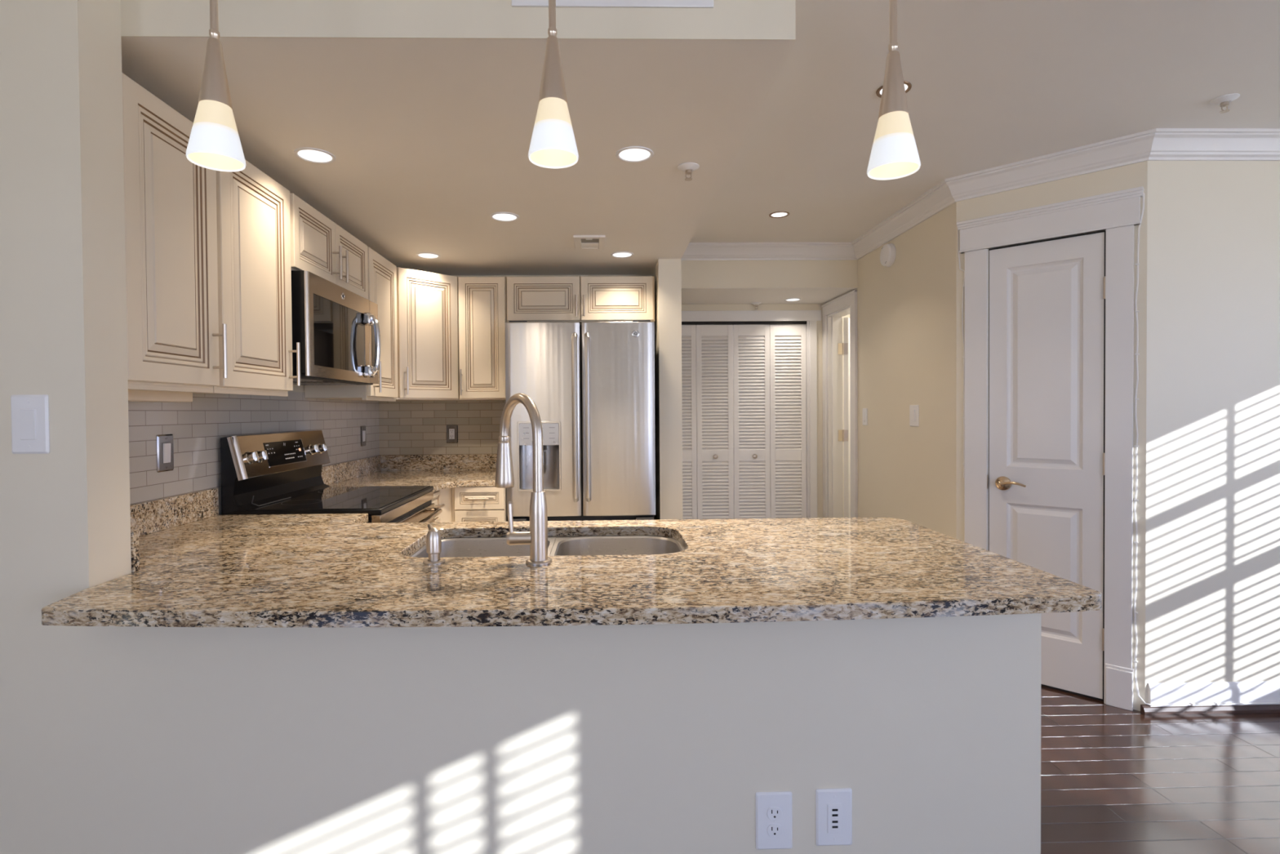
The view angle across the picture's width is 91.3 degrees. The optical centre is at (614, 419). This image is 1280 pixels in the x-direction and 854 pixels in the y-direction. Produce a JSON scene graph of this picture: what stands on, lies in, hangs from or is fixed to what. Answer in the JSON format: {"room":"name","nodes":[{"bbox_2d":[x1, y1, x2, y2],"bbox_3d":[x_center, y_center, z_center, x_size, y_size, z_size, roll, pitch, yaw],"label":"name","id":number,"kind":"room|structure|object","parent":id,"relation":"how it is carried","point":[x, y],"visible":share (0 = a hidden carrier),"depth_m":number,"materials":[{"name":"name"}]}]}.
{"room":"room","nodes":[
{"label":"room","id":0,"kind":"room"},
{"bbox_2d":[215,384,304,515],"bbox_3d":[-1.605,0.047,3.233,0.120,2.430,3.469,0,1,-1],"label":"wall","id":1,"kind":"structure","parent":0,"point":[295,388],"depth_m":2.96,"materials":[{"name":"beige paint"}]},
{"bbox_2d":[129,488,218,572],"bbox_3d":[-1.344,0.313,1.941,0.336,0.102,0.862,0,1,-1],"label":"backsplash","id":2,"kind":"structure","parent":1,"relation":"attached to","point":[159,514],"depth_m":2.09,"materials":[{"name":"stone"}]},
{"bbox_2d":[121,72,227,392],"bbox_3d":[-1.326,-0.459,1.685,0.364,0.762,0.371,0,1,-1],"label":"upper cabinet","id":3,"kind":"object","parent":1,"relation":"attached to","point":[170,200],"visible":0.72,"depth_m":1.66,"materials":[{"name":"beige paint"}]},
{"bbox_2d":[128,389,192,402],"bbox_3d":[-1.383,-0.072,1.760,0.090,0.037,0.460,0,1,-1],"label":"light","id":4,"kind":"object","parent":3,"relation":"attached to","point":[134,395],"visible":0.34,"depth_m":1.84,"materials":[{"name":"beige paint"}]},
{"bbox_2d":[192,160,300,396],"bbox_3d":[-1.335,-0.465,2.096,0.364,0.762,0.443,0,1,-1],"label":"upper cabinet","id":5,"kind":"object","parent":1,"relation":"attached to","point":[253,213],"visible":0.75,"depth_m":2.07,"materials":[{"name":"beige paint"}]},
{"bbox_2d":[128,391,379,504],"bbox_3d":[-1.533,0.059,2.824,0.006,0.384,2.607,0,1,-1],"label":"tile","id":6,"kind":"structure","parent":1,"relation":"attached to","point":[197,427],"depth_m":2.37,"materials":[{"name":"grey tile"}]},
{"bbox_2d":[155,434,173,472],"bbox_3d":[-1.508,0.110,2.101,0.010,0.124,0.078,0,1,-1],"label":"light switch","id":7,"kind":"object","parent":6,"relation":"attached to","point":[165,449],"visible":1,"depth_m":2.09,"materials":[{"name":"grey metal"}]},
{"bbox_2d":[360,425,365,446],"bbox_3d":[-1.546,0.097,3.846,0.010,0.124,0.078,0,1,-1],"label":"light switch","id":8,"kind":"object","parent":6,"relation":"attached to","point":[362,428],"visible":1,"depth_m":3.83,"materials":[{"name":"grey"}]},
{"bbox_2d":[289,193,368,299],"bbox_3d":[-1.350,-0.713,2.704,0.364,0.284,0.760,0,1,-1],"label":"upper cabinet","id":9,"kind":"object","parent":1,"relation":"attached to","point":[320,246],"visible":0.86,"depth_m":2.62,"materials":[{"name":"beige paint"}]},
{"bbox_2d":[291,270,381,385],"bbox_3d":[-1.310,-0.366,2.716,0.434,0.403,0.740,0,1,-1],"label":"microwave","id":10,"kind":"object","parent":9,"relation":"attached to","point":[336,329],"visible":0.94,"depth_m":2.58,"materials":[{"name":"silver metal"}]},
{"bbox_2d":[304,246,398,401],"bbox_3d":[-1.361,-0.482,3.314,0.364,0.762,0.445,0,1,-1],"label":"upper cabinet","id":11,"kind":"object","parent":1,"relation":"attached to","point":[382,273],"visible":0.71,"depth_m":3.29,"materials":[{"name":"beige paint"}]},
{"bbox_2d":[120,0,795,275],"bbox_3d":[-0.615,-1.055,2.820,2.058,0.230,2.633,0,1,-1],"label":"ceiling","id":12,"kind":"structure","parent":0,"point":[426,110],"depth_m":1.85,"materials":[{"name":"beige paint"}]},
{"bbox_2d":[293,147,336,164],"bbox_3d":[-1.050,-0.925,2.190,0.134,0.004,0.134,0,1,-1],"label":"recessed light","id":13,"kind":"object","parent":12,"relation":"in","point":[313,155],"visible":1,"depth_m":2.19,"materials":[{"name":"white plastic"}]},
{"bbox_2d":[416,252,439,258],"bbox_3d":[-1.073,-0.945,3.596,0.134,0.004,0.134,0,1,-1],"label":"recessed light","id":14,"kind":"object","parent":12,"relation":"in","point":[424,255],"visible":1,"depth_m":3.60,"materials":[{"name":"white plastic"}]},
{"bbox_2d":[489,212,519,222],"bbox_3d":[-0.510,-0.939,2.893,0.134,0.004,0.134,0,1,-1],"label":"recessed light","id":15,"kind":"object","parent":12,"relation":"in","point":[499,216],"visible":1,"depth_m":2.89,"materials":[{"name":"white plastic"}]},
{"bbox_2d":[573,235,605,249],"bbox_3d":[-0.134,-0.944,3.333,0.166,0.014,0.254,0,1,-1],"label":"ceiling vent","id":16,"kind":"object","parent":12,"relation":"in","point":[580,242],"visible":1,"depth_m":3.31,"materials":[{"name":"metal"}]},
{"bbox_2d":[511,0,713,8],"bbox_3d":[-0.005,-1.071,1.513,0.490,0.140,0.006,0,1,-1],"label":"ceiling vent","id":17,"kind":"object","parent":12,"relation":"in","point":[530,3],"visible":1,"depth_m":1.51,"materials":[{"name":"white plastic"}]},
{"bbox_2d":[610,251,633,257],"bbox_3d":[0.043,-0.954,3.609,0.134,0.004,0.134,0,1,-1],"label":"recessed light","id":18,"kind":"object","parent":12,"relation":"in","point":[620,254],"visible":1,"depth_m":3.60,"materials":[{"name":"white plastic"}]},
{"bbox_2d":[615,146,653,162],"bbox_3d":[0.070,-0.933,2.200,0.134,0.004,0.134,0,1,-1],"label":"recessed light","id":19,"kind":"object","parent":12,"relation":"in","point":[633,153],"visible":1,"depth_m":2.20,"materials":[{"name":"white plastic"}]},
{"bbox_2d":[677,162,699,181],"bbox_3d":[0.273,-0.915,2.317,0.080,0.048,0.080,0,1,-1],"label":"sprinkler","id":20,"kind":"object","parent":12,"relation":"attached to","point":[687,167],"visible":1,"depth_m":2.30,"materials":[{"name":"white plastic"}]},
{"bbox_2d":[0,0,1041,853],"bbox_3d":[-0.778,0.066,1.454,3.506,2.430,0.125,0,1,-1],"label":"wall","id":21,"kind":"structure","parent":0,"point":[655,738],"depth_m":1.41,"materials":[{"name":"beige paint"}]},
{"bbox_2d":[10,394,49,453],"bbox_3d":[-1.289,0.009,1.374,0.080,0.130,0.010,0,1,-1],"label":"light switch","id":22,"kind":"object","parent":21,"relation":"attached to","point":[30,424],"visible":1,"depth_m":1.37,"materials":[{"name":"white plastic"}]},
{"bbox_2d":[755,791,792,848],"bbox_3d":[0.363,0.914,1.423,0.084,0.131,0.009,0,1,-1],"label":"wall outlet","id":23,"kind":"object","parent":21,"relation":"attached to","point":[774,808],"visible":1,"depth_m":1.42,"materials":[{"name":"white plastic"}]},
{"bbox_2d":[767,823,782,836],"bbox_3d":[0.363,0.933,1.421,0.034,0.027,0.003,0,1,-1],"label":"socket","id":24,"kind":"object","parent":23,"relation":"attached to","point":[773,829],"depth_m":1.42,"materials":[{"name":"white plastic"}]},
{"bbox_2d":[767,807,782,819],"bbox_3d":[0.363,0.894,1.420,0.034,0.027,0.003,0,1,-1],"label":"socket","id":25,"kind":"object","parent":23,"relation":"attached to","point":[773,813],"depth_m":1.42,"materials":[{"name":"white plastic"}]},
{"bbox_2d":[815,787,852,845],"bbox_3d":[0.501,0.907,1.426,0.083,0.130,0.009,0,1,-1],"label":"outlet","id":26,"kind":"object","parent":21,"relation":"attached to","point":[833,806],"visible":1,"depth_m":1.43,"materials":[{"name":"white plastic"}]},
{"bbox_2d":[449,275,652,277],"bbox_3d":[-0.654,0.025,4.202,1.822,2.430,0.100,0,1,-1],"label":"wall","id":27,"kind":"structure","parent":0,"point":[457,276],"depth_m":4.14,"materials":[{"name":"beige paint"}]},
{"bbox_2d":[355,266,466,401],"bbox_3d":[-1.255,-0.497,3.826,0.599,0.750,0.596,0,1,-1],"label":"upper cabinet","id":28,"kind":"object","parent":27,"relation":"attached to","point":[428,326],"visible":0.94,"depth_m":3.66,"materials":[{"name":"beige paint"}]},
{"bbox_2d":[378,400,506,455],"bbox_3d":[-1.073,0.036,4.140,0.970,0.384,0.006,0,1,-1],"label":"tile","id":29,"kind":"structure","parent":27,"relation":"attached to","point":[405,427],"depth_m":4.13,"materials":[{"name":"grey tile"}]},
{"bbox_2d":[446,424,457,443],"bbox_3d":[-1.078,0.092,4.133,0.075,0.121,0.009,0,1,-1],"label":"wall outlet","id":30,"kind":"object","parent":29,"relation":"attached to","point":[451,429],"visible":1,"depth_m":4.13,"materials":[{"name":"grey"}]},
{"bbox_2d":[457,276,506,400],"bbox_3d":[-0.813,-0.502,3.949,0.292,0.750,0.369,0,1,-1],"label":"upper cabinet","id":31,"kind":"object","parent":27,"relation":"attached to","point":[482,300],"visible":0.89,"depth_m":3.81,"materials":[{"name":"beige paint"}]},
{"bbox_2d":[506,275,654,324],"bbox_3d":[-0.212,-0.744,3.958,0.909,0.276,0.369,0,1,-1],"label":"upper cabinet","id":32,"kind":"object","parent":27,"relation":"attached to","point":[580,300],"visible":0.98,"depth_m":3.82,"materials":[{"name":"beige paint"}]},
{"bbox_2d":[652,258,682,519],"bbox_3d":[0.321,0.015,4.372,0.136,2.430,1.273,0,1,-1],"label":"wall pillar","id":33,"kind":"structure","parent":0,"point":[667,273],"depth_m":3.73,"materials":[{"name":"beige paint"}]},
{"bbox_2d":[681,303,824,517],"bbox_3d":[1.021,0.112,5.275,1.499,2.200,0.600,0,1,-1],"label":"wall","id":34,"kind":"structure","parent":0,"point":[744,307],"depth_m":4.98,"materials":[{"name":"beige paint"}]},
{"bbox_2d":[681,324,733,519],"bbox_3d":[0.665,0.223,4.978,0.564,1.961,0.062,0,1,-1],"label":"door","id":35,"kind":"structure","parent":34,"relation":"in","point":[707,350],"depth_m":4.99,"materials":[{"name":"white paint"}]},
{"bbox_2d":[681,320,806,324],"bbox_3d":[0.949,-0.773,4.991,1.158,0.022,0.059,0,1,-1],"label":"track","id":36,"kind":"object","parent":34,"relation":"attached to","point":[780,322],"visible":0.64,"depth_m":4.96,"materials":[{"name":"black metal"}]},
{"bbox_2d":[733,324,806,518],"bbox_3d":[1.243,0.219,4.991,0.582,1.961,0.062,0,1,-1],"label":"door","id":37,"kind":"structure","parent":34,"relation":"in","point":[770,370],"depth_m":5.00,"materials":[{"name":"white paint"}]},
{"bbox_2d":[681,288,856,304],"bbox_3d":[1.025,-1.061,4.635,1.299,0.295,0.647,0,1,-1],"label":"ceiling","id":38,"kind":"structure","parent":0,"point":[701,297],"depth_m":4.59,"materials":[{"name":"paint"}]},
{"bbox_2d":[751,302,761,309],"bbox_3d":[1.113,-0.896,4.913,0.080,0.048,0.080,0,1,-1],"label":"sprinkler","id":39,"kind":"object","parent":38,"relation":"attached to","point":[756,304],"visible":1,"depth_m":4.90,"materials":[{"name":"white plastic"}]},
{"bbox_2d":[784,297,801,301],"bbox_3d":[1.359,-0.918,4.769,0.124,0.004,0.124,0,1,-1],"label":"recessed light","id":40,"kind":"object","parent":38,"relation":"in","point":[790,299],"visible":1,"depth_m":4.77,"materials":[{"name":"white plastic"}]},
{"bbox_2d":[680,260,857,288],"bbox_3d":[1.030,-1.058,4.370,1.299,0.293,0.120,0,1,-1],"label":"wall header","id":41,"kind":"structure","parent":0,"point":[695,273],"depth_m":4.31,"materials":[{"name":"beige paint"}]},
{"bbox_2d":[681,289,857,517],"bbox_3d":[1.091,0.157,4.686,1.414,2.125,0.702,0,1,-1],"label":"door frame","id":42,"kind":"structure","parent":41,"relation":"attached to","point":[835,309],"depth_m":4.92,"materials":[{"name":"white paint"}]},
{"bbox_2d":[842,314,849,517],"bbox_3d":[2.545,-0.009,4.856,1.504,2.430,2.000,0,1,-1],"label":"wall","id":43,"kind":"structure","parent":0,"point":[848,315],"depth_m":5.70,"materials":[{"name":"beige paint"}]},
{"bbox_2d":[825,202,955,538],"bbox_3d":[1.747,0.005,4.364,0.115,2.430,2.450,0,1,-1],"label":"wall","id":44,"kind":"structure","parent":0,"point":[906,309],"depth_m":3.61,"materials":[{"name":"beige paint"}]},
{"bbox_2d":[837,317,850,517],"bbox_3d":[1.946,0.194,5.160,0.074,2.005,0.623,0,1,31],"label":"door","id":45,"kind":"structure","parent":44,"relation":"in","point":[844,435],"depth_m":4.90,"materials":[{"name":"white paint"}]},
{"bbox_2d":[862,408,867,425],"bbox_3d":[1.686,-0.022,4.219,0.012,0.115,0.072,0,1,-1],"label":"light switch","id":46,"kind":"object","parent":44,"relation":"attached to","point":[864,410],"visible":1,"depth_m":4.20,"materials":[{"name":"white plastic"}]},
{"bbox_2d":[880,243,896,266],"bbox_3d":[1.670,-1.010,3.829,0.045,0.140,0.140,0,1,-1],"label":"smoke detector","id":47,"kind":"object","parent":44,"relation":"attached to","point":[888,251],"visible":1,"depth_m":3.79,"materials":[{"name":"white plastic"}]},
{"bbox_2d":[909,404,919,426],"bbox_3d":[1.701,-0.025,3.555,0.010,0.122,0.098,0,1,-1],"label":"light switch","id":48,"kind":"object","parent":44,"relation":"attached to","point":[913,409],"visible":1,"depth_m":3.54,"materials":[{"name":"white plastic"}]},
{"bbox_2d":[689,0,1279,242],"bbox_3d":[1.050,-1.202,0.746,7.150,0.100,10.120,0,1,-1],"label":"ceiling","id":49,"kind":"structure","parent":0,"point":[995,83],"depth_m":2.23,"materials":[{"name":"paint"}]},
{"bbox_2d":[186,0,245,172],"bbox_3d":[-0.784,-0.825,1.222,0.120,0.639,0.120,0,1,-1],"label":"pendant light","id":50,"kind":"object","parent":49,"relation":"hanging from","point":[214,142],"visible":1,"depth_m":1.21,"materials":[{"name":"white glass"}]},
{"bbox_2d":[528,0,578,168],"bbox_3d":[-0.124,-0.834,1.236,0.120,0.632,0.120,0,1,-1],"label":"pendant light","id":51,"kind":"object","parent":49,"relation":"hanging from","point":[553,145],"visible":1,"depth_m":1.22,"materials":[{"name":"white glass"}]},
{"bbox_2d":[768,211,789,217],"bbox_3d":[0.955,-1.191,3.627,0.116,0.004,0.116,0,1,-1],"label":"recessed light","id":52,"kind":"object","parent":49,"relation":"in","point":[778,214],"visible":1,"depth_m":3.62,"materials":[{"name":"brown metal"}]},
{"bbox_2d":[866,0,920,180],"bbox_3d":[0.563,-0.830,1.263,0.120,0.651,0.120,0,1,-1],"label":"pendant light","id":53,"kind":"object","parent":49,"relation":"hanging from","point":[894,154],"visible":1,"depth_m":1.25,"materials":[{"name":"white glass"}]},
{"bbox_2d":[875,80,911,97],"bbox_3d":[0.990,-1.171,2.217,0.116,0.004,0.116,0,1,-1],"label":"recessed light","id":54,"kind":"object","parent":49,"relation":"in","point":[908,86],"visible":0.34,"depth_m":2.21,"materials":[{"name":"brown metal"}]},
{"bbox_2d":[1209,93,1239,113],"bbox_3d":[2.248,-1.160,2.303,0.080,0.048,0.080,0,1,-1],"label":"sprinkler","id":55,"kind":"object","parent":49,"relation":"attached to","point":[1224,100],"visible":1,"depth_m":2.29,"materials":[{"name":"white plastic"}]},
{"bbox_2d":[955,160,1147,711],"bbox_3d":[2.014,0.024,2.923,0.728,2.430,0.100,0,1,44],"label":"wall","id":56,"kind":"structure","parent":0,"point":[1132,175],"depth_m":2.71,"materials":[{"name":"beige paint"}]},
{"bbox_2d":[986,230,1105,702],"bbox_3d":[1.972,0.206,2.880,0.466,2.066,0.098,0,1,44],"label":"door","id":57,"kind":"structure","parent":56,"relation":"in","point":[1046,476],"depth_m":2.86,"materials":[{"name":"white paint"}]},
{"bbox_2d":[956,186,1143,711],"bbox_3d":[1.973,0.131,2.883,0.708,2.216,0.058,0,1,44],"label":"door frame","id":58,"kind":"structure","parent":56,"relation":"attached to","point":[1117,213],"depth_m":2.71,"materials":[{"name":"white paint"}]},
{"bbox_2d":[957,191,1279,706],"bbox_3d":[2.902,0.109,2.698,2.494,2.182,0.406,0,1,11],"label":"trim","id":59,"kind":"structure","parent":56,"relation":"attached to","point":[1136,446],"depth_m":2.65,"materials":[{"name":"white paint"}]},
{"bbox_2d":[1040,685,1279,853],"bbox_3d":[1.095,1.327,0.743,7.400,0.100,10.200,0,1,-1],"label":"floor","id":60,"kind":"structure","parent":0,"point":[1114,780],"depth_m":2.17,"materials":[{"name":"brown wood"}]},
{"bbox_2d":[1145,160,1279,704],"bbox_3d":[3.442,0.015,2.722,2.402,2.430,0.120,0,1,-1],"label":"wall","id":61,"kind":"structure","parent":0,"point":[1212,556],"depth_m":2.64,"materials":[{"name":"beige paint"}]},
{"bbox_2d":[680,128,1279,260],"bbox_3d":[2.325,-1.147,3.212,4.447,0.102,1.276,0,1,30],"label":"trim","id":62,"kind":"structure","parent":61,"relation":"attached to","point":[1157,144],"depth_m":2.86,"materials":[{"name":"white paint"}]},
{"bbox_2d":[1140,704,1279,714],"bbox_3d":[3.393,1.215,2.667,2.322,0.034,0.022,0,1,-1],"label":"trim","id":63,"kind":"structure","parent":61,"relation":"attached to","point":[1144,708],"depth_m":2.64,"materials":[{"name":"brown"}]},
{"bbox_2d":[1147,680,1279,706],"bbox_3d":[3.408,1.154,2.670,2.290,0.095,0.014,0,1,-1],"label":"baseboard","id":64,"kind":"structure","parent":61,"relation":"attached to","point":[1241,691],"depth_m":2.65,"materials":[{"name":"white paint"}]},
{"bbox_3d":[-0.566,1.257,2.849,1.922,0.004,2.643,0,1,-1],"label":"floor","id":65,"kind":"structure","parent":0,"visible":0},
{"bbox_2d":[220,430,442,523],"bbox_3d":[-1.168,0.648,2.765,0.672,1.194,0.755,0,1,-1],"label":"range","id":66,"kind":"object","parent":65,"relation":"on","point":[276,473],"visible":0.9,"depth_m":2.62,"materials":[{"name":"black metal"}]},
{"bbox_2d":[233,485,433,515],"bbox_3d":[-1.182,0.349,2.760,0.560,0.022,0.755,0,1,-1],"label":"cooktop","id":67,"kind":"object","parent":66,"relation":"in","point":[310,500],"depth_m":2.62,"materials":[{"name":"black glass"}]},
{"bbox_2d":[431,487,452,522],"bbox_3d":[-1.229,0.812,3.650,0.628,0.882,0.992,0,1,-1],"label":"base cabinet","id":68,"kind":"object","parent":65,"relation":"on","point":[442,498],"visible":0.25,"depth_m":3.46,"materials":[{"name":"beige paint"}]},
{"bbox_2d":[321,453,497,492],"bbox_3d":[-1.084,0.303,3.643,0.928,0.134,1.000,0,1,-1],"label":"countertop","id":69,"kind":"structure","parent":68,"relation":"on","point":[438,471],"depth_m":3.83,"materials":[{"name":"stone"}]},
{"bbox_2d":[452,485,507,521],"bbox_3d":[-0.768,0.806,3.807,0.297,0.882,0.699,0,1,-1],"label":"base cabinet","id":70,"kind":"object","parent":65,"relation":"on","point":[469,504],"visible":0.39,"depth_m":3.49,"materials":[{"name":"beige paint"}]},
{"bbox_2d":[505,320,655,520],"bbox_3d":[-0.196,0.338,3.788,0.838,1.809,0.716,0,1,-1],"label":"refrigerator","id":71,"kind":"object","parent":65,"relation":"on","point":[591,384],"visible":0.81,"depth_m":3.51,"materials":[{"name":"grey metal"}]},
{"bbox_3d":[0.037,0.828,1.848,1.860,0.882,0.603,0,1,-1],"label":"base cabinet","id":72,"kind":"object","parent":65,"relation":"on","visible":0},
{"bbox_2d":[41,488,1102,626],"bbox_3d":[-0.250,0.323,1.800,2.518,0.134,1.191,0,1,-1],"label":"countertop","id":73,"kind":"structure","parent":72,"relation":"on","point":[193,565],"depth_m":1.43,"materials":[{"name":"stone"}]},
{"bbox_2d":[422,524,444,564],"bbox_3d":[-0.467,0.318,1.624,0.054,0.089,0.117,-1,1,-9],"label":"soap dispenser","id":74,"kind":"object","parent":73,"relation":"on","point":[433,540],"visible":1,"depth_m":1.58,"materials":[{"name":"silver metal"}]},
{"bbox_2d":[495,392,551,564],"bbox_3d":[-0.267,0.144,1.646,0.106,0.432,0.255,-1,1,-37],"label":"faucet","id":75,"kind":"object","parent":73,"relation":"on","point":[537,536],"visible":1,"depth_m":1.57,"materials":[{"name":"silver metal"}]},
{"bbox_2d":[409,535,684,557],"bbox_3d":[-0.192,0.492,1.867,0.837,0.205,0.457,0,1,-1],"label":"sink","id":76,"kind":"object","parent":73,"relation":"in","point":[582,544],"visible":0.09,"depth_m":2.06,"materials":[{"name":"silver metal"}]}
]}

